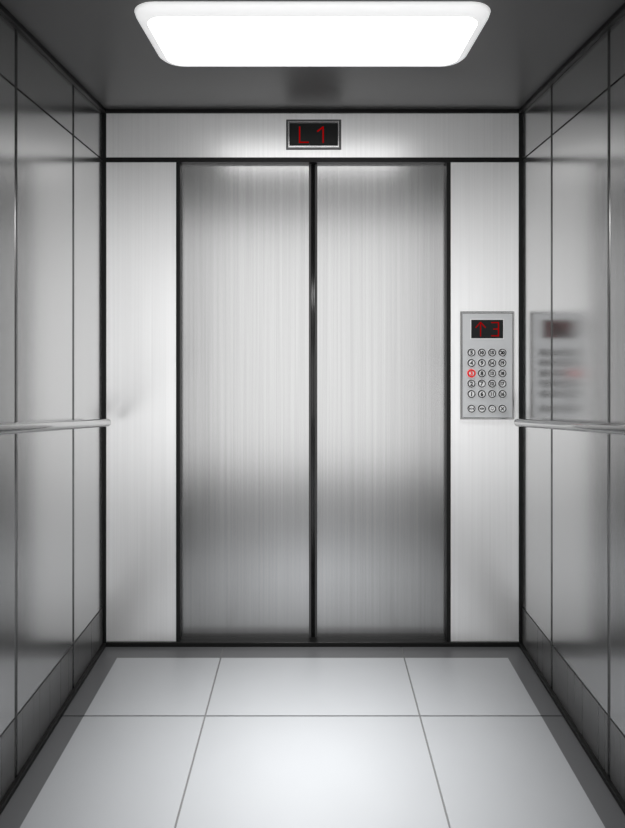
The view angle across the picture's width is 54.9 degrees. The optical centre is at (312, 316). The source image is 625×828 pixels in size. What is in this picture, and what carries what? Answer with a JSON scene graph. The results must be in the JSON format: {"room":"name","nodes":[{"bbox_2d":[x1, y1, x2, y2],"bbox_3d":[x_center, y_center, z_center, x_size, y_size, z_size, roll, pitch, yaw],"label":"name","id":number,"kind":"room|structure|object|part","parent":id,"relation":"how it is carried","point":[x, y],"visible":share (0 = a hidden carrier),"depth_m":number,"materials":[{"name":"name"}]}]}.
{"room":"elevator interior","nodes":[
{"label":"elevator interior","id":0,"kind":"room"},
{"bbox_2d":[0,14,101,800],"bbox_3d":[-0.935,0.262,1.250,0.062,2.316,2.900,0,0,0],"label":"wall","id":1,"kind":"structure","parent":0,"point":[51,132],"depth_m":2.04,"materials":[{"name":"grey metal"}]},
{"bbox_3d":[-0.912,-0.800,1.618,0.012,0.191,0.426,0,0,0],"label":"wall panel","id":2,"kind":"part","parent":1,"relation":"part of","materials":[{"name":"metal"}]},
{"bbox_3d":[-0.912,0.254,1.618,0.012,1.928,0.426,0,0,0],"label":"wall panel","id":3,"kind":"part","parent":1,"relation":"part of","materials":[{"name":"metal"}]},
{"bbox_3d":[-0.912,1.314,1.618,0.012,0.213,0.426,0,0,0],"label":"wall panel","id":4,"kind":"part","parent":1,"relation":"part of","materials":[{"name":"metal"}]},
{"bbox_3d":[-0.912,-0.794,2.060,0.012,0.205,0.422,0,0,0],"label":"wall panel","id":5,"kind":"part","parent":1,"relation":"part of","materials":[{"name":"metal"}]},
{"bbox_3d":[-0.912,0.269,2.060,0.012,1.932,0.422,0,0,0],"label":"wall panel","id":6,"kind":"part","parent":1,"relation":"part of","materials":[{"name":"metal"}]},
{"bbox_3d":[-0.912,1.323,2.060,0.012,0.195,0.422,0,0,0],"label":"wall panel","id":7,"kind":"part","parent":1,"relation":"part of","materials":[{"name":"metal"}]},
{"bbox_2d":[0,643,105,814],"bbox_3d":[-0.897,1.412,1.228,0.017,0.016,2.736,0,0,0],"label":"trim","id":8,"kind":"structure","parent":1,"relation":"attached to","point":[4,801],"depth_m":2.03,"materials":[{"name":"black metal"}]},
{"bbox_2d":[0,3,105,112],"bbox_3d":[-0.897,-0.888,1.228,0.017,0.017,2.736,0,0,0],"label":"trim","id":9,"kind":"structure","parent":1,"relation":"attached to","point":[4,12],"depth_m":2.03,"materials":[{"name":"black metal"}]},
{"bbox_2d":[0,419,110,434],"bbox_3d":[-0.871,0.322,1.747,0.071,0.263,1.514,0,0,0],"label":"handrail","id":10,"kind":"object","parent":1,"relation":"attached to","point":[22,427],"visible":1,"depth_m":1.92,"materials":[{"name":"grey metal"}]},
{"bbox_3d":[-0.912,-0.789,2.445,0.012,0.214,0.311,0,0,0],"label":"wall panel","id":11,"kind":"part","parent":1,"relation":"part of","materials":[{"name":"metal"}]},
{"bbox_3d":[-0.912,0.282,2.445,0.012,1.932,0.311,0,0,0],"label":"wall panel","id":12,"kind":"part","parent":1,"relation":"part of","materials":[{"name":"metal"}]},
{"bbox_3d":[-0.912,1.331,2.445,0.012,0.177,0.311,0,0,0],"label":"wall panel","id":13,"kind":"part","parent":1,"relation":"part of","materials":[{"name":"metal"}]},
{"bbox_2d":[0,647,624,827],"bbox_3d":[0.000,1.470,1.280,1.892,0.100,2.960,0,0,0],"label":"floor","id":14,"kind":"structure","parent":0,"point":[152,737],"depth_m":1.99,"materials":[{"name":"grey tile"}]},
{"bbox_2d":[106,113,518,641],"bbox_3d":[0.000,0.262,2.680,1.892,2.316,0.160,0,0,0],"label":"wall","id":15,"kind":"structure","parent":0,"point":[140,196],"depth_m":2.60,"materials":[{"name":"grey metal"}]},
{"bbox_2d":[102,113,105,642],"bbox_3d":[-0.898,0.262,2.598,0.016,2.316,0.004,0,0,0],"label":"trim","id":16,"kind":"structure","parent":15,"relation":"attached to","point":[103,114],"depth_m":2.60,"materials":[{"name":"black"}]},
{"bbox_2d":[176,162,181,641],"bbox_3d":[-0.581,0.366,2.639,0.016,2.070,0.083,0,0,0],"label":"trim","id":17,"kind":"structure","parent":15,"relation":"attached to","point":[178,164],"depth_m":2.60,"materials":[{"name":"black"}]},
{"bbox_2d":[181,164,312,637],"bbox_3d":[-0.295,0.366,2.647,0.595,2.078,0.035,0,0,0],"label":"door","id":18,"kind":"structure","parent":15,"relation":"in","point":[247,229],"depth_m":2.63,"materials":[{"name":"metal"}]},
{"bbox_2d":[106,637,518,646],"bbox_3d":[0.000,1.411,2.635,1.781,0.019,0.090,0,0,0],"label":"trim","id":19,"kind":"structure","parent":15,"relation":"attached to","point":[311,641],"depth_m":2.59,"materials":[{"name":"black"}]},
{"bbox_2d":[106,157,518,163],"bbox_3d":[0.000,-0.678,2.628,1.781,0.020,0.064,0,0,0],"label":"trim","id":20,"kind":"structure","parent":15,"relation":"attached to","point":[183,160],"depth_m":2.60,"materials":[{"name":"black"}]},
{"bbox_2d":[106,109,518,112],"bbox_3d":[0.000,-0.887,2.596,1.781,0.018,0.008,0,0,0],"label":"trim","id":21,"kind":"structure","parent":15,"relation":"attached to","point":[107,110],"depth_m":2.59,"materials":[{"name":"black metal"}]},
{"bbox_3d":[0.000,-0.792,2.655,1.812,0.208,0.110,0,0,0],"label":"header panel","id":22,"kind":"part","parent":15,"relation":"part of","materials":[{"name":"metal"}]},
{"bbox_2d":[286,120,340,149],"bbox_3d":[0.005,-0.787,2.594,0.238,0.131,0.012,0,0,0],"label":"indicator","id":23,"kind":"object","parent":15,"relation":"attached to","point":[300,134],"visible":1,"depth_m":2.60,"materials":[{"name":"grey metal"}]},
{"bbox_2d":[313,164,444,637],"bbox_3d":[0.301,0.366,2.647,0.597,2.078,0.035,0,0,0],"label":"door","id":24,"kind":"structure","parent":15,"relation":"in","point":[379,229],"depth_m":2.63,"materials":[{"name":"metal"}]},
{"bbox_2d":[445,162,450,641],"bbox_3d":[0.588,0.366,2.639,0.017,2.070,0.083,0,0,0],"label":"trim","id":25,"kind":"structure","parent":15,"relation":"attached to","point":[448,164],"depth_m":2.60,"materials":[{"name":"black"}]},
{"bbox_2d":[460,311,513,418],"bbox_3d":[0.753,0.208,2.593,0.232,0.465,0.020,0,0,0],"label":"control panel","id":26,"kind":"object","parent":15,"relation":"attached to","point":[486,337],"visible":1,"depth_m":2.59,"materials":[{"name":"grey metal"}]},
{"bbox_2d":[519,113,522,642],"bbox_3d":[0.898,0.262,2.598,0.016,2.316,0.004,0,0,0],"label":"trim","id":27,"kind":"structure","parent":15,"relation":"attached to","point":[520,114],"depth_m":2.60,"materials":[{"name":"black"}]},
{"bbox_2d":[0,0,624,108],"bbox_3d":[0.000,-0.936,1.280,1.892,0.080,2.960,0,0,0],"label":"ceiling","id":28,"kind":"structure","parent":0,"point":[103,44],"depth_m":2.18,"materials":[{"name":"grey paint"}]},
{"bbox_2d":[134,1,490,66],"bbox_3d":[0.000,-0.881,1.914,1.050,0.030,0.408,0,0,0],"label":"recessed light","id":29,"kind":"object","parent":28,"relation":"in","point":[181,33],"visible":1,"depth_m":1.83,"materials":[{"name":"white plastic"}]},
{"bbox_2d":[148,17,476,65],"bbox_3d":[0.000,-0.868,1.914,0.982,0.004,0.340,0,0,0],"label":"diffuser","id":30,"kind":"object","parent":29,"relation":"attached to","point":[180,41],"depth_m":1.89,"materials":[{"name":"white plastic"}]},
{"bbox_2d":[523,14,624,800],"bbox_3d":[0.935,0.262,1.250,0.062,2.316,2.900,0,0,0],"label":"wall","id":31,"kind":"structure","parent":0,"point":[574,131],"depth_m":2.05,"materials":[{"name":"grey metal"}]},
{"bbox_3d":[0.912,-0.789,2.445,0.012,0.214,0.311,0,0,0],"label":"wall panel","id":32,"kind":"part","parent":31,"relation":"part of","materials":[{"name":"metal"}]},
{"bbox_3d":[0.912,0.282,2.445,0.012,1.932,0.311,0,0,0],"label":"wall panel","id":33,"kind":"part","parent":31,"relation":"part of","materials":[{"name":"metal"}]},
{"bbox_3d":[0.912,1.331,2.445,0.012,0.177,0.311,0,0,0],"label":"wall panel","id":34,"kind":"part","parent":31,"relation":"part of","materials":[{"name":"metal"}]},
{"bbox_2d":[514,419,624,434],"bbox_3d":[0.871,0.322,1.747,0.071,0.263,1.514,0,0,0],"label":"handrail","id":35,"kind":"object","parent":31,"relation":"attached to","point":[595,427],"visible":1,"depth_m":1.92,"materials":[{"name":"grey metal"}]},
{"bbox_2d":[519,643,624,814],"bbox_3d":[0.897,1.412,1.228,0.017,0.016,2.736,0,0,0],"label":"trim","id":36,"kind":"structure","parent":31,"relation":"attached to","point":[620,801],"depth_m":2.03,"materials":[{"name":"black metal"}]},
{"bbox_2d":[519,3,624,112],"bbox_3d":[0.897,-0.888,1.228,0.017,0.017,2.736,0,0,0],"label":"trim","id":37,"kind":"structure","parent":31,"relation":"attached to","point":[620,12],"depth_m":2.03,"materials":[{"name":"black metal"}]},
{"bbox_3d":[0.912,-0.794,2.060,0.012,0.205,0.422,0,0,0],"label":"wall panel","id":38,"kind":"part","parent":31,"relation":"part of","materials":[{"name":"metal"}]},
{"bbox_3d":[0.912,0.269,2.060,0.012,1.932,0.422,0,0,0],"label":"wall panel","id":39,"kind":"part","parent":31,"relation":"part of","materials":[{"name":"metal"}]},
{"bbox_3d":[0.912,1.323,2.060,0.012,0.195,0.422,0,0,0],"label":"wall panel","id":40,"kind":"part","parent":31,"relation":"part of","materials":[{"name":"metal"}]},
{"bbox_3d":[0.912,-0.800,1.618,0.012,0.191,0.426,0,0,0],"label":"wall panel","id":41,"kind":"part","parent":31,"relation":"part of","materials":[{"name":"metal"}]},
{"bbox_3d":[0.912,0.254,1.618,0.012,1.928,0.426,0,0,0],"label":"wall panel","id":42,"kind":"part","parent":31,"relation":"part of","materials":[{"name":"metal"}]},
{"bbox_3d":[0.912,1.314,1.618,0.012,0.213,0.426,0,0,0],"label":"wall panel","id":43,"kind":"part","parent":31,"relation":"part of","materials":[{"name":"metal"}]}
]}

